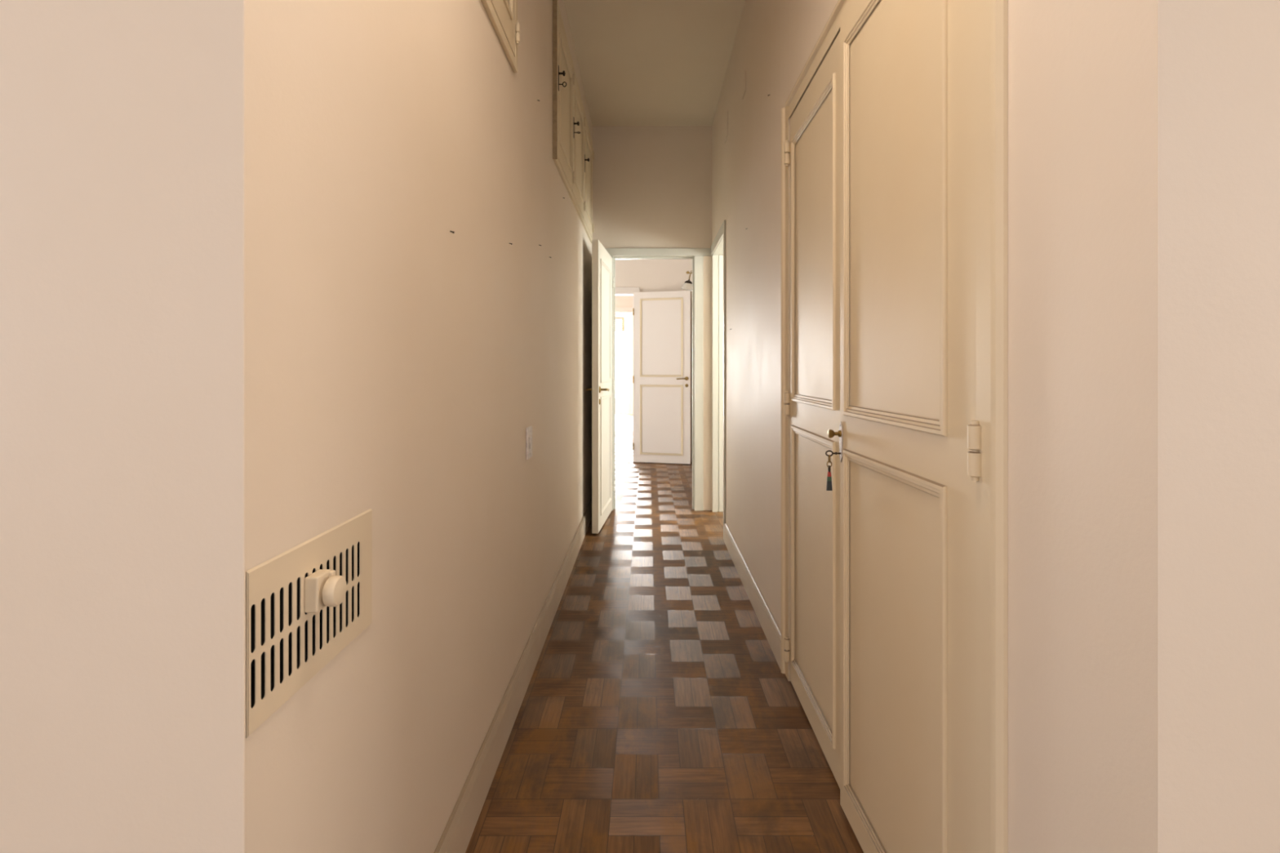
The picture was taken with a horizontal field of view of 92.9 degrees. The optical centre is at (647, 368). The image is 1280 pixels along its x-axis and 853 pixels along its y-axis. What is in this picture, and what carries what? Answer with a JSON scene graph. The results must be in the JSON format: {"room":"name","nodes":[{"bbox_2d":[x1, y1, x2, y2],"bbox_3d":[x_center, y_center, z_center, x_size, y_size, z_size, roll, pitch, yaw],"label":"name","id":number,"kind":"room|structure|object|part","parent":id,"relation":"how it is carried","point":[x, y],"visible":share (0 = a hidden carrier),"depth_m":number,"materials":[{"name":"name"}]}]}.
{"room":"home hallway","nodes":[
{"label":"home hallway","id":0,"kind":"room"},
{"bbox_2d":[0,0,245,852],"bbox_3d":[-2.224,-0.410,0.676,3.552,3.120,0.004,0,0,0],"label":"wall","id":1,"kind":"structure","parent":0,"point":[122,122],"depth_m":0.67,"materials":[{"name":"paint"}]},
{"bbox_2d":[245,0,592,852],"bbox_3d":[-0.535,-0.410,2.809,0.170,3.120,4.262,0,0,0],"label":"wall","id":2,"kind":"structure","parent":0,"point":[399,364],"depth_m":1.15,"materials":[{"name":"paint"}]},
{"bbox_2d":[245,508,371,738],"bbox_3d":[-0.471,0.320,0.833,0.128,0.187,0.307,0,0,0],"label":"air vent","id":3,"kind":"object","parent":2,"relation":"in","point":[307,602],"visible":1,"depth_m":0.80,"materials":[{"name":"paint"}]},
{"bbox_3d":[-0.419,0.295,0.809,0.023,0.039,0.039,0,0,0],"label":"slider knob","id":4,"kind":"part","parent":3,"relation":"part of","materials":[{"name":"paint"}]},
{"bbox_2d":[480,0,519,72],"bbox_3d":[-0.676,-1.385,1.417,0.547,0.790,1.233,0,0,0],"label":"upper cabinet","id":5,"kind":"object","parent":2,"relation":"attached to","point":[502,15],"visible":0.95,"depth_m":1.89,"materials":[{"name":"paint"}]},
{"bbox_3d":[-0.443,-1.385,1.714,0.013,0.716,0.567,0,0,0],"label":"door","id":6,"kind":"part","parent":5,"relation":"part of","materials":[{"name":"beige wood"}]},
{"bbox_3d":[-0.432,-1.385,1.725,0.008,0.546,0.420,0,0,0],"label":"panel molding","id":7,"kind":"part","parent":5,"relation":"part of","materials":[{"name":"beige wood"}]},
{"bbox_2d":[434,497,591,852],"bbox_3d":[-0.442,1.083,2.809,0.015,0.135,4.259,0,0,0],"label":"baseboard","id":8,"kind":"structure","parent":2,"relation":"attached to","point":[456,835],"depth_m":1.82,"materials":[{"name":"paint"}]},
{"bbox_2d":[525,426,532,459],"bbox_3d":[-0.443,0.276,2.278,0.012,0.118,0.084,0,0,0],"label":"light switch","id":9,"kind":"object","parent":2,"relation":"attached to","point":[529,429],"visible":1,"depth_m":2.26,"materials":[{"name":"white plastic"}]},
{"bbox_2d":[552,0,594,243],"bbox_3d":[-0.673,-1.385,3.835,0.554,0.790,1.938,0,0,0],"label":"upper cabinet","id":10,"kind":"object","parent":2,"relation":"attached to","point":[573,154],"visible":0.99,"depth_m":3.40,"materials":[{"name":"paint"}]},
{"bbox_3d":[-0.418,-1.438,2.960,0.031,0.025,0.025,0,0,0],"label":"door knob","id":11,"kind":"part","parent":10,"relation":"part of","materials":[{"name":"black metal"}]},
{"bbox_3d":[-0.443,-1.385,3.211,0.013,0.716,0.592,0,0,0],"label":"door","id":12,"kind":"part","parent":10,"relation":"part of","materials":[{"name":"beige wood"}]},
{"bbox_3d":[-0.432,-1.385,3.223,0.008,0.546,0.445,0,0,0],"label":"panel molding","id":13,"kind":"part","parent":10,"relation":"part of","materials":[{"name":"beige wood"}]},
{"bbox_3d":[-0.443,-1.385,3.824,0.013,0.716,0.607,0,0,0],"label":"door","id":14,"kind":"part","parent":10,"relation":"part of","materials":[{"name":"beige wood"}]},
{"bbox_3d":[-0.432,-1.385,3.835,0.008,0.546,0.460,0,0,0],"label":"panel molding","id":15,"kind":"part","parent":10,"relation":"part of","materials":[{"name":"beige wood"}]},
{"bbox_3d":[-0.443,-1.385,4.454,0.013,0.716,0.627,0,0,0],"label":"door","id":16,"kind":"part","parent":10,"relation":"part of","materials":[{"name":"beige wood"}]},
{"bbox_3d":[-0.432,-1.385,4.465,0.008,0.546,0.480,0,0,0],"label":"panel molding","id":17,"kind":"part","parent":10,"relation":"part of","materials":[{"name":"beige wood"}]},
{"bbox_2d":[585,239,613,533],"bbox_3d":[-0.338,0.121,4.568,0.160,2.033,0.728,0,0,4],"label":"door","id":18,"kind":"structure","parent":2,"relation":"in","point":[602,280],"depth_m":4.39,"materials":[{"name":"paint"}]},
{"bbox_3d":[-0.303,0.148,4.312,0.052,0.023,0.125,0,0,5],"label":"lever handle","id":19,"kind":"part","parent":18,"relation":"part of","materials":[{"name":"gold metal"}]},
{"bbox_3d":[-0.312,0.620,4.566,0.008,0.840,0.530,0,0,5],"label":"panel molding","id":20,"kind":"part","parent":18,"relation":"part of","materials":[{"name":"paint"}]},
{"bbox_3d":[-0.312,-0.340,4.566,0.008,0.880,0.530,0,0,5],"label":"panel molding","id":21,"kind":"part","parent":18,"relation":"part of","materials":[{"name":"paint"}]},
{"bbox_2d":[615,312,632,414],"bbox_3d":[-0.600,-0.410,15.375,5.200,3.120,0.150,0,0,0],"label":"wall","id":22,"kind":"structure","parent":0,"point":[616,313],"depth_m":15.30,"materials":[{"name":"white paint"}]},
{"bbox_2d":[615,315,631,414],"bbox_3d":[-1.460,-0.095,15.370,2.078,2.490,0.100,0,0,0],"label":"window","id":23,"kind":"structure","parent":22,"relation":"in","point":[628,317],"depth_m":15.35,"materials":[{"name":"paint"}]},
{"bbox_2d":[615,317,624,331],"bbox_3d":[-1.300,-1.120,15.363,1.400,0.340,0.035,0,0,0],"label":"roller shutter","id":24,"kind":"object","parent":23,"relation":"attached to","point":[618,320],"visible":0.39,"depth_m":15.35,"materials":[{"name":"white wood"}]},
{"bbox_2d":[615,295,632,307],"bbox_3d":[-1.255,-0.410,9.960,3.890,3.120,0.120,0,0,0],"label":"wall","id":25,"kind":"structure","parent":0,"point":[621,301],"depth_m":9.90,"materials":[{"name":"paint"}]},
{"bbox_2d":[615,307,632,312],"bbox_3d":[-0.490,0.075,9.891,1.380,2.150,0.018,0,0,0],"label":"door frame","id":26,"kind":"structure","parent":25,"relation":"attached to","point":[617,309],"depth_m":9.88,"materials":[{"name":"white wood"}]},
{"bbox_2d":[592,126,711,510],"bbox_3d":[-0.400,-0.410,5.010,5.800,3.120,0.140,0,0,0],"label":"wall","id":27,"kind":"structure","parent":0,"point":[652,185],"depth_m":4.94,"materials":[{"name":"paint"}]},
{"bbox_2d":[604,220,725,539],"bbox_3d":[0.164,0.077,4.581,1.032,2.145,1.028,0,0,0],"label":"door frame","id":28,"kind":"structure","parent":27,"relation":"attached to","point":[696,255],"depth_m":4.92,"materials":[{"name":"paint"}]},
{"bbox_3d":[-0.317,0.117,4.932,0.070,2.067,0.016,0,0,0],"label":"casing","id":29,"kind":"part","parent":28,"relation":"part of","materials":[{"name":"paint"}]},
{"bbox_3d":[0.084,-0.948,4.931,0.871,0.061,0.018,0,0,0],"label":"head casing","id":30,"kind":"part","parent":28,"relation":"part of","materials":[{"name":"paint"}]},
{"bbox_3d":[0.412,0.117,4.932,0.071,2.067,0.016,0,0,0],"label":"casing","id":31,"kind":"part","parent":28,"relation":"part of","materials":[{"name":"paint"}]},
{"bbox_3d":[0.514,-0.957,4.514,0.012,0.077,0.814,0,0,0],"label":"head casing","id":32,"kind":"part","parent":28,"relation":"part of","materials":[{"name":"paint"}]},
{"bbox_3d":[0.514,0.077,4.087,0.012,2.145,0.040,0,0,0],"label":"casing","id":33,"kind":"part","parent":28,"relation":"part of","materials":[{"name":"paint"}]},
{"bbox_2d":[615,259,692,462],"bbox_3d":[-1.315,-0.410,7.560,3.770,3.120,0.120,0,0,0],"label":"wall","id":34,"kind":"structure","parent":0,"point":[649,275],"depth_m":7.50,"materials":[{"name":"paint"}]},
{"bbox_2d":[615,287,639,462],"bbox_3d":[-0.525,0.072,7.558,0.850,2.155,0.155,0,0,0],"label":"door frame","id":35,"kind":"structure","parent":34,"relation":"attached to","point":[619,291],"depth_m":7.48,"materials":[{"name":"white wood"}]},
{"bbox_3d":[-0.525,-0.963,7.490,0.850,0.085,0.020,0,0,0],"label":"head casing","id":36,"kind":"part","parent":35,"relation":"part of","materials":[{"name":"white wood"}]},
{"bbox_3d":[-0.142,0.115,7.491,0.085,2.070,0.018,0,0,0],"label":"casing","id":37,"kind":"part","parent":35,"relation":"part of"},
{"bbox_2d":[632,290,691,463],"bbox_3d":[0.160,0.101,7.362,0.716,2.078,0.098,0,0,14],"label":"door","id":38,"kind":"structure","parent":34,"relation":"in","point":[662,378],"depth_m":7.37,"materials":[{"name":"paint"}]},
{"bbox_3d":[0.160,0.619,7.368,0.537,0.853,0.008,0,0,14],"label":"panel molding","id":39,"kind":"part","parent":38,"relation":"part of","materials":[{"name":"paint"}]},
{"bbox_3d":[0.160,-0.381,7.368,0.537,0.958,0.008,0,0,14],"label":"panel molding","id":40,"kind":"part","parent":38,"relation":"part of","materials":[{"name":"paint"}]},
{"bbox_2d":[564,0,745,126],"bbox_3d":[0.000,-2.020,6.050,8.400,0.100,18.900,0,0,0],"label":"ceiling","id":41,"kind":"structure","parent":0,"point":[642,63],"depth_m":3.84,"materials":[{"name":"paint"}]},
{"bbox_2d":[465,413,863,852],"bbox_3d":[-0.098,1.150,6.236,8.268,0.001,18.762,0,0,0],"label":"floor","id":42,"kind":"structure","parent":0,"point":[658,713],"depth_m":2.00,"materials":[{"name":"brown wood"}]},
{"bbox_2d":[781,0,1007,852],"bbox_3d":[0.803,0.050,1.599,0.674,2.200,1.523,0,0,0],"label":"closet","id":43,"kind":"object","parent":42,"relation":"on","point":[897,148],"visible":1,"depth_m":1.24,"materials":[{"name":"paint"}]},
{"bbox_3d":[0.517,0.628,1.935,0.008,0.853,0.497,0,0,0],"label":"panel molding","id":44,"kind":"part","parent":43,"relation":"part of","materials":[{"name":"paint"}]},
{"bbox_3d":[0.517,-0.353,1.935,0.008,0.937,0.497,0,0,0],"label":"panel molding","id":45,"kind":"part","parent":43,"relation":"part of","materials":[{"name":"paint"}]},
{"bbox_3d":[0.538,0.112,1.912,0.034,2.056,0.640,0,0,0],"label":"door","id":46,"kind":"part","parent":43,"relation":"part of","materials":[{"name":"paint"}]},
{"bbox_2d":[825,449,840,490],"bbox_3d":[0.477,0.262,1.570,0.039,0.104,0.014,0,0,-2],"label":"key","id":47,"kind":"object","parent":43,"relation":"hanging from","point":[828,487],"visible":1,"depth_m":1.57,"materials":[{"name":"metal"}]},
{"bbox_3d":[0.477,0.218,1.570,0.039,0.016,0.007,0,0,-2],"label":"blade","id":48,"kind":"part","parent":47,"relation":"part of","materials":[{"name":"metal"}]},
{"bbox_3d":[0.482,0.168,1.570,0.032,0.022,0.022,0,0,-2],"label":"door knob","id":49,"kind":"part","parent":43,"relation":"part of","materials":[{"name":"gold metal"}]},
{"bbox_3d":[0.499,0.188,1.571,0.003,0.106,0.020,0,0,-2],"label":"lock plate","id":50,"kind":"part","parent":43,"relation":"part of","materials":[{"name":"metal"}]},
{"bbox_3d":[0.506,0.632,1.298,0.008,0.859,0.494,0,0,-2],"label":"panel molding","id":51,"kind":"part","parent":43,"relation":"part of","materials":[{"name":"beige wood"}]},
{"bbox_3d":[0.506,-0.359,1.298,0.008,0.952,0.494,0,0,-2],"label":"panel molding","id":52,"kind":"part","parent":43,"relation":"part of","materials":[{"name":"beige wood"}]},
{"bbox_3d":[0.528,0.108,1.273,0.034,2.049,0.622,0,0,-2],"label":"door","id":53,"kind":"part","parent":43,"relation":"part of","materials":[{"name":"paint"}]},
{"bbox_2d":[711,0,1279,852],"bbox_3d":[0.590,-0.410,2.780,0.140,3.120,4.320,0,0,0],"label":"wall","id":54,"kind":"structure","parent":0,"point":[1144,135],"depth_m":0.66,"materials":[{"name":"paint"}]},
{"bbox_2d":[724,111,728,143],"bbox_3d":[0.517,-1.595,4.020,0.006,0.155,0.155,0,0,0],"label":"cover plate","id":55,"kind":"object","parent":54,"relation":"attached to","point":[726,121],"visible":1,"depth_m":4.00,"materials":[{"name":"paint"}]},
{"bbox_2d":[742,71,746,99],"bbox_3d":[0.517,-1.525,3.270,0.006,0.105,0.105,0,0,0],"label":"cover plate","id":56,"kind":"object","parent":54,"relation":"attached to","point":[744,80],"visible":1,"depth_m":3.25,"materials":[{"name":"paint"}]},
{"bbox_2d":[724,522,781,670],"bbox_3d":[0.513,1.089,3.192,0.013,0.122,1.741,0,0,0],"label":"baseboard","id":57,"kind":"structure","parent":54,"relation":"attached to","point":[772,633],"depth_m":2.84,"materials":[{"name":"paint"}]},
{"bbox_3d":[0.630,-0.410,7.540,0.120,3.120,4.920,0,0,0],"label":"wall","id":58,"kind":"structure","parent":0,"visible":0},
{"bbox_2d":[681,271,692,291],"bbox_3d":[0.468,-0.978,6.720,0.203,0.232,0.139,0,0,0],"label":"wall lamp","id":59,"kind":"object","parent":58,"relation":"attached to","point":[687,286],"visible":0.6,"depth_m":6.68,"materials":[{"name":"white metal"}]},
{"bbox_3d":[0.435,-0.907,6.720,0.137,0.090,0.139,0,0,0],"label":"lamp shade","id":60,"kind":"part","parent":59,"relation":"part of","materials":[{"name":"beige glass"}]},
{"label":"outside","id":61,"kind":"structure","parent":0,"visible":0},
{"bbox_2d":[615,398,627,413],"bbox_3d":[-1.000,1.185,19.675,10.000,0.050,8.650,0,0,0],"label":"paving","id":62,"kind":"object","parent":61,"point":[621,404],"visible":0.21,"depth_m":19.39,"materials":[{"name":"white"}]}
]}

